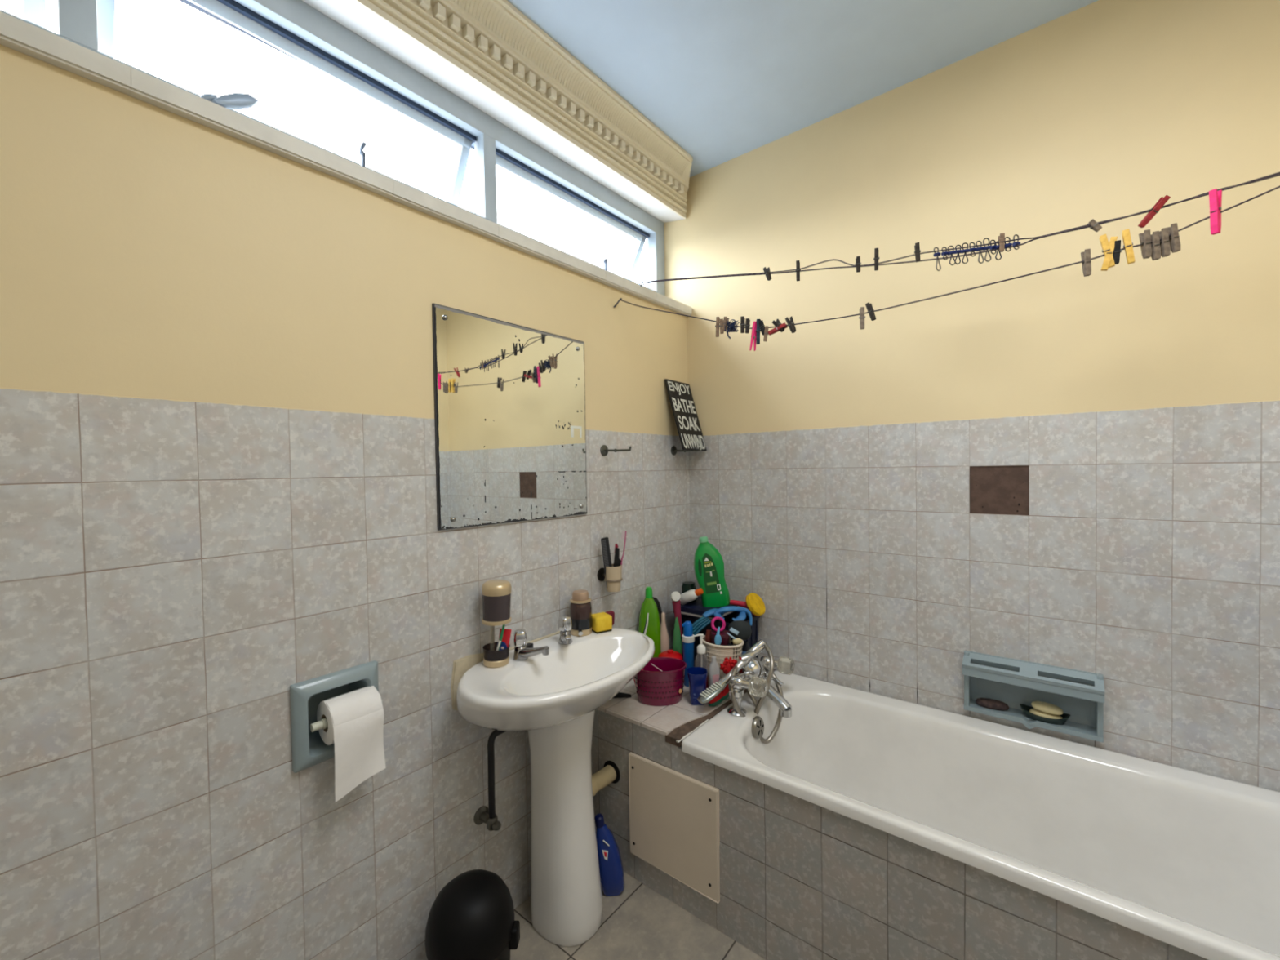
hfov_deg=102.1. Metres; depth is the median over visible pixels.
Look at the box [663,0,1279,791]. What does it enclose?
wall
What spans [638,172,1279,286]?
clothesline
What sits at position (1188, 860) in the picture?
bathtub
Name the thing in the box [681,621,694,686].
pump bottle
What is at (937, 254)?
clip
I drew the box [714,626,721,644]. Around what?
razor
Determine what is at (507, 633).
toothpaste tube
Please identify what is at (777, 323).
peg
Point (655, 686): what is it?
storage basket
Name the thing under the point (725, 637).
tub
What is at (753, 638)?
crate
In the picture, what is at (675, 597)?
tube
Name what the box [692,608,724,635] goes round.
glove
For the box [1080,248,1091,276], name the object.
peg
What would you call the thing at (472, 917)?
pedal bin
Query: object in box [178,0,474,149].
board
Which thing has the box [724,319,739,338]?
knot
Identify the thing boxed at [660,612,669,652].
slim bottle
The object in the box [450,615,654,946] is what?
basin
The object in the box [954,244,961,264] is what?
clip
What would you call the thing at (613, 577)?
cup
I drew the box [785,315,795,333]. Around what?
peg
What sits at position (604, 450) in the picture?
wall hook
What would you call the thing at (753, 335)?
peg
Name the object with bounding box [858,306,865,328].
peg
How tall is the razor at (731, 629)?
0.051 m
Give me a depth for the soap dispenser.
1.66 m
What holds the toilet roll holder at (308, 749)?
attached to the wall at (218, 485)
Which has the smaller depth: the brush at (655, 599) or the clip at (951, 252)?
the clip at (951, 252)
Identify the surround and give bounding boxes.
[591,669,1208,959]
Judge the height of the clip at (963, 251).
0.057 m
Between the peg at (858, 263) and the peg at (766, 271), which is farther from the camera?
the peg at (766, 271)
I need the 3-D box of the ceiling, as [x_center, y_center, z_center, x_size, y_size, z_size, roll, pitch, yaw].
[0.045,-1.331,0.568,2.310,0.100,3.250,0,2,39]
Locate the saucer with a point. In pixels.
(1025, 708)
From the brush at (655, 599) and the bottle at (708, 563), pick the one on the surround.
the brush at (655, 599)
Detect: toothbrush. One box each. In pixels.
[496,624,505,650]
[620,530,626,565]
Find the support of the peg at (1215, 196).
hanging from the clothesline at (1277, 187)
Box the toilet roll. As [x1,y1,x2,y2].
[316,685,386,801]
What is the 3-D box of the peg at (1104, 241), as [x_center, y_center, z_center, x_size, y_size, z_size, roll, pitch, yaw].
[1.071,-0.524,1.186,0.027,0.076,0.018,0,2,39]
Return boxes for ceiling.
[506,0,1097,177]
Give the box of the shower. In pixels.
[697,640,783,743]
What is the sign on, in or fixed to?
attached to the wall at (218, 485)
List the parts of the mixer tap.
knob, diverter lever, spout, knob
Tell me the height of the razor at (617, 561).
0.153 m
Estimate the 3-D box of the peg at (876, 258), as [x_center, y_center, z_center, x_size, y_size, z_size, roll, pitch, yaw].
[0.699,-0.651,1.528,0.016,0.061,0.020,1,3,27]
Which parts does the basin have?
basin bowl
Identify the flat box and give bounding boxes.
[673,595,737,620]
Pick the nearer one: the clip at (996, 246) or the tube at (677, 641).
the clip at (996, 246)
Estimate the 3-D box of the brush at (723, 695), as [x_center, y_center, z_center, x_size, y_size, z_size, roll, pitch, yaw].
[0.264,0.724,1.745,0.099,0.067,0.040,-1,1,-23]
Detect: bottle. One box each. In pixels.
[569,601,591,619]
[594,813,625,896]
[638,586,661,657]
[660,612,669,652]
[680,587,703,604]
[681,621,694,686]
[693,536,729,607]
[693,633,708,688]
[705,629,711,643]
[708,656,719,686]
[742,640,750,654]
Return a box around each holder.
[289,660,378,773]
[596,563,622,591]
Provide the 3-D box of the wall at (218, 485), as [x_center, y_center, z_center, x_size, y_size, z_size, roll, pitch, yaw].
[-0.770,-0.039,1.232,0.210,2.686,2.900,0,2,39]
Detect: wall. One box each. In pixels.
[0,44,690,959]
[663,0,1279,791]
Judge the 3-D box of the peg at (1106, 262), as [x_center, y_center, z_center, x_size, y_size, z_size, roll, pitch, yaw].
[1.075,-0.517,1.185,0.028,0.073,0.019,0,2,39]
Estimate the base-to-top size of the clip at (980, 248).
0.062 m
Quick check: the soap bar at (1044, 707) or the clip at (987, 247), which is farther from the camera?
the soap bar at (1044, 707)
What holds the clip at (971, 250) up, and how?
hanging from the clothesline at (1277, 174)
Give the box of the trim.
[353,0,693,219]
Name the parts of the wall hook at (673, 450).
arm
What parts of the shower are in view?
handle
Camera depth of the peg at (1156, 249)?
1.14 m
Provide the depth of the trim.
1.57 m
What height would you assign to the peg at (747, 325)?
0.045 m
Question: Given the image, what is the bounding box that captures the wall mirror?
[431,302,586,529]
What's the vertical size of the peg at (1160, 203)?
0.064 m
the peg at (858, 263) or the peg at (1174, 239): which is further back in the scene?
the peg at (858, 263)
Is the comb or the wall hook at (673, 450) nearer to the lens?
the comb
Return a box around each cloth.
[611,692,631,698]
[707,643,737,667]
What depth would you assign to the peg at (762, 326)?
1.61 m
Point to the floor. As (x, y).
(639, 922)
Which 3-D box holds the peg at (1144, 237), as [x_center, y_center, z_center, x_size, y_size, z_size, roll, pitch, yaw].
[1.126,-0.524,1.153,0.016,0.060,0.020,-1,1,13]
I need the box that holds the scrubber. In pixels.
[720,657,737,700]
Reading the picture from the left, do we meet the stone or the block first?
the block
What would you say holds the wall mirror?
attached to the wall at (218, 485)
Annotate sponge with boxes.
[591,612,612,633]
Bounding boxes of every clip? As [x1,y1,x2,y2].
[933,247,941,271]
[941,246,948,260]
[947,245,955,265]
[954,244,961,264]
[960,242,968,263]
[968,242,976,256]
[975,240,984,263]
[982,237,991,262]
[989,240,997,254]
[994,240,1001,260]
[1004,236,1012,251]
[1012,234,1020,249]
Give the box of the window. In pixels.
[0,0,692,316]
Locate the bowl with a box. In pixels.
[482,641,510,661]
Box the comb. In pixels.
[600,537,612,587]
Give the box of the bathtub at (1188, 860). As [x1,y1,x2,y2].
[681,670,1279,959]
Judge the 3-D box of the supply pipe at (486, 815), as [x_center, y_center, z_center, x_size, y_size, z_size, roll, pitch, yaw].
[-0.376,0.828,1.487,0.089,0.287,0.181,0,2,39]
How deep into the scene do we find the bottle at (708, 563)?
2.07 m
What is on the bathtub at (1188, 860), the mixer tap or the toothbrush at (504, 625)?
the mixer tap
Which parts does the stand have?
gold lid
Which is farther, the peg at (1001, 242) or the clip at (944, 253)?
the clip at (944, 253)
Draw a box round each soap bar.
[1029,708,1062,719]
[1031,701,1063,715]
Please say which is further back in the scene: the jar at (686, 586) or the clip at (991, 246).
the jar at (686, 586)
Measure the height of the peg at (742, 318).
0.050 m
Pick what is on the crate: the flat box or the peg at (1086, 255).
the flat box
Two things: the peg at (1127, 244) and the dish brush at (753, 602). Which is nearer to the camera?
the peg at (1127, 244)
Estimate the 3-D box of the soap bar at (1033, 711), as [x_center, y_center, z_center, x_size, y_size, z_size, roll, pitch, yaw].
[1.210,0.701,1.541,0.082,0.024,0.042,0,2,36]
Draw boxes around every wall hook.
[600,444,631,456]
[671,445,700,455]
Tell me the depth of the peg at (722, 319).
1.68 m
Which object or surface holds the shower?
attached to the mixer tap
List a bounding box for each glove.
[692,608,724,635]
[713,605,752,626]
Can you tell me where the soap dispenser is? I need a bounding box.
[569,589,591,635]
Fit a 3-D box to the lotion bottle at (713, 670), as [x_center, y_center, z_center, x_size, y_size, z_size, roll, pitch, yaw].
[0.259,0.687,1.801,0.038,0.142,0.027,-1,1,-17]
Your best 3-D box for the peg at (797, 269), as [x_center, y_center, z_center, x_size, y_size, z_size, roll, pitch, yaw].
[0.507,-0.670,1.659,0.016,0.061,0.020,0,1,21]
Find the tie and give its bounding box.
[711,616,725,631]
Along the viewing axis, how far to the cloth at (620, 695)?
1.80 m
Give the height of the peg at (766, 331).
0.046 m
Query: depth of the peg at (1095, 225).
1.25 m
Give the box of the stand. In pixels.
[481,579,511,667]
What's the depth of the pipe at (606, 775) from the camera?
1.66 m
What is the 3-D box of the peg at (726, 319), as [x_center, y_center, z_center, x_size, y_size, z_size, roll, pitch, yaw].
[0.278,-0.507,1.684,0.020,0.046,0.020,0,1,33]
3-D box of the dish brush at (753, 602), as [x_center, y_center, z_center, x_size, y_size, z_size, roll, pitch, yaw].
[0.410,0.491,2.075,0.185,0.086,0.100,0,2,39]
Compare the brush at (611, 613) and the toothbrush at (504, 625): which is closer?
the toothbrush at (504, 625)
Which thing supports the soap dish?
attached to the wall at (1063, 467)
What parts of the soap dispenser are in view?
chrome spout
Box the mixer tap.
[727,646,795,717]
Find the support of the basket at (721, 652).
on the surround
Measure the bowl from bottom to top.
0.030 m
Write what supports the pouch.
in the basket at (721, 652)
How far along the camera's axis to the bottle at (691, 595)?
2.08 m
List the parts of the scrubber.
grey handle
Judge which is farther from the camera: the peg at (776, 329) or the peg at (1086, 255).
the peg at (776, 329)
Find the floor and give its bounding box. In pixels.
[510,871,765,959]
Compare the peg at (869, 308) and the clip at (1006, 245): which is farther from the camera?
the peg at (869, 308)
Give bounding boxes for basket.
[634,657,686,706]
[702,635,743,679]
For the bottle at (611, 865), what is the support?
on the floor
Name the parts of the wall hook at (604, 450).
arm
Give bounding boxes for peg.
[715,316,719,337]
[719,318,723,333]
[722,316,728,331]
[740,315,745,333]
[744,318,750,333]
[749,320,756,351]
[755,319,760,344]
[758,319,764,335]
[763,266,771,280]
[763,325,768,341]
[768,322,787,335]
[772,319,784,332]
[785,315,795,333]
[795,260,800,281]
[855,256,861,272]
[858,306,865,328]
[865,302,875,320]
[873,247,879,271]
[914,242,920,262]
[997,232,1004,252]
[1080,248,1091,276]
[1087,218,1102,231]
[1098,233,1115,268]
[1101,236,1117,271]
[1112,240,1121,264]
[1121,228,1134,264]
[1137,195,1170,227]
[1138,229,1151,258]
[1151,231,1160,260]
[1159,227,1170,257]
[1168,222,1180,253]
[1208,188,1222,235]
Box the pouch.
[728,620,751,640]
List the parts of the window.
sash frame, handle, sash frame, sash frame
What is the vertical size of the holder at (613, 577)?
0.090 m
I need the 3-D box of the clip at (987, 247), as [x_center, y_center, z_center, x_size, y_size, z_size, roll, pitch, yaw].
[0.924,-0.613,1.377,0.019,0.064,0.010,-1,1,13]
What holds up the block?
on the basin
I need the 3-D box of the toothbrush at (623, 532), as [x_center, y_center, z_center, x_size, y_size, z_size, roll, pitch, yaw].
[-0.066,0.278,1.839,0.039,0.193,0.011,-1,1,-22]
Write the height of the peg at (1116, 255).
0.050 m
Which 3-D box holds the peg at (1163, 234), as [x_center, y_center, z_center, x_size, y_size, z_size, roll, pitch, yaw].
[1.151,-0.521,1.137,0.017,0.060,0.020,-1,1,16]
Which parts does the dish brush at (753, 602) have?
red handle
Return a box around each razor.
[613,543,621,566]
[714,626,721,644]
[726,627,738,639]
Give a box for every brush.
[605,610,614,625]
[652,596,662,623]
[708,684,728,706]
[729,592,765,616]
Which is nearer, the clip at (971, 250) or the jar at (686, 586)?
the clip at (971, 250)
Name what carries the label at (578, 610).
on the soap dispenser
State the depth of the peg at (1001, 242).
1.35 m
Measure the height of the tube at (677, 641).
0.216 m
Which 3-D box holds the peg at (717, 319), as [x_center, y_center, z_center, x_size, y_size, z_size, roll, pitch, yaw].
[0.255,-0.502,1.699,0.016,0.062,0.020,-1,1,13]
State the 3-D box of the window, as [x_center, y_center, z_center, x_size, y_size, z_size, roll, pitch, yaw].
[-0.808,-0.907,1.234,0.328,0.450,2.900,0,2,39]
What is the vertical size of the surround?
0.518 m
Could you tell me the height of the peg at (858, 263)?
0.044 m
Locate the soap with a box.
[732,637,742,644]
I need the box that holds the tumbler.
[686,666,707,705]
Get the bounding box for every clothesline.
[613,186,1279,328]
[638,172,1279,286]
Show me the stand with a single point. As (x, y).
(496, 593)
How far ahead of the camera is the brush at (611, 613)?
1.76 m
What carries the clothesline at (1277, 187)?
attached to the wall at (218, 485)
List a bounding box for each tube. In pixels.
[497,628,511,650]
[670,591,682,636]
[672,617,682,654]
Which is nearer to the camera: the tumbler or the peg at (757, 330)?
the peg at (757, 330)
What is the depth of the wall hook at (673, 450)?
2.19 m
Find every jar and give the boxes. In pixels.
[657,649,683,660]
[681,581,696,603]
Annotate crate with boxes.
[680,611,759,666]
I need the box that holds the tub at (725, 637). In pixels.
[710,630,729,645]
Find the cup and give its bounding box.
[604,563,622,591]
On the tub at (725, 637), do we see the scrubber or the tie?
the tie
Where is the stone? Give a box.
[975,697,1008,711]
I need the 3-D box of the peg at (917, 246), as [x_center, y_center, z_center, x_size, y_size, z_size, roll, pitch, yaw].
[0.787,-0.645,1.468,0.016,0.051,0.020,0,1,21]
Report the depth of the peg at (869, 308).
1.45 m
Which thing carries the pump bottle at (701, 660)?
on the surround
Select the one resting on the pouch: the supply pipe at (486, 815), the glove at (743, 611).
the glove at (743, 611)
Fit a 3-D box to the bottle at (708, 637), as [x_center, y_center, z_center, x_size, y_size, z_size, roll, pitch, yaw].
[0.256,0.582,1.919,0.030,0.051,0.030,0,2,39]
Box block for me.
[525,642,533,648]
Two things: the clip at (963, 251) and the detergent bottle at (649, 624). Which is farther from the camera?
the detergent bottle at (649, 624)
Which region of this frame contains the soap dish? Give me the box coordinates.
[962,650,1104,742]
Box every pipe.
[473,729,507,831]
[591,764,616,796]
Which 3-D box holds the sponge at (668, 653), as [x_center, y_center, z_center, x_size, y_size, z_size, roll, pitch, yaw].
[0.114,0.696,1.929,0.094,0.124,0.094,0,2,39]
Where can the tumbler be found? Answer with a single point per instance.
(697, 676)
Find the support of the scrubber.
on the surround
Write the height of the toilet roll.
0.203 m
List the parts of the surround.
access panel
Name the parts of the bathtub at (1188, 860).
overflow plate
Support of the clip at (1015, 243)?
hanging from the clothesline at (1277, 174)
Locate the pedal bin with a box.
[425,869,519,959]
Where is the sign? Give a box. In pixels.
[664,378,706,451]
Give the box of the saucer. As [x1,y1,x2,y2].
[1019,703,1070,724]

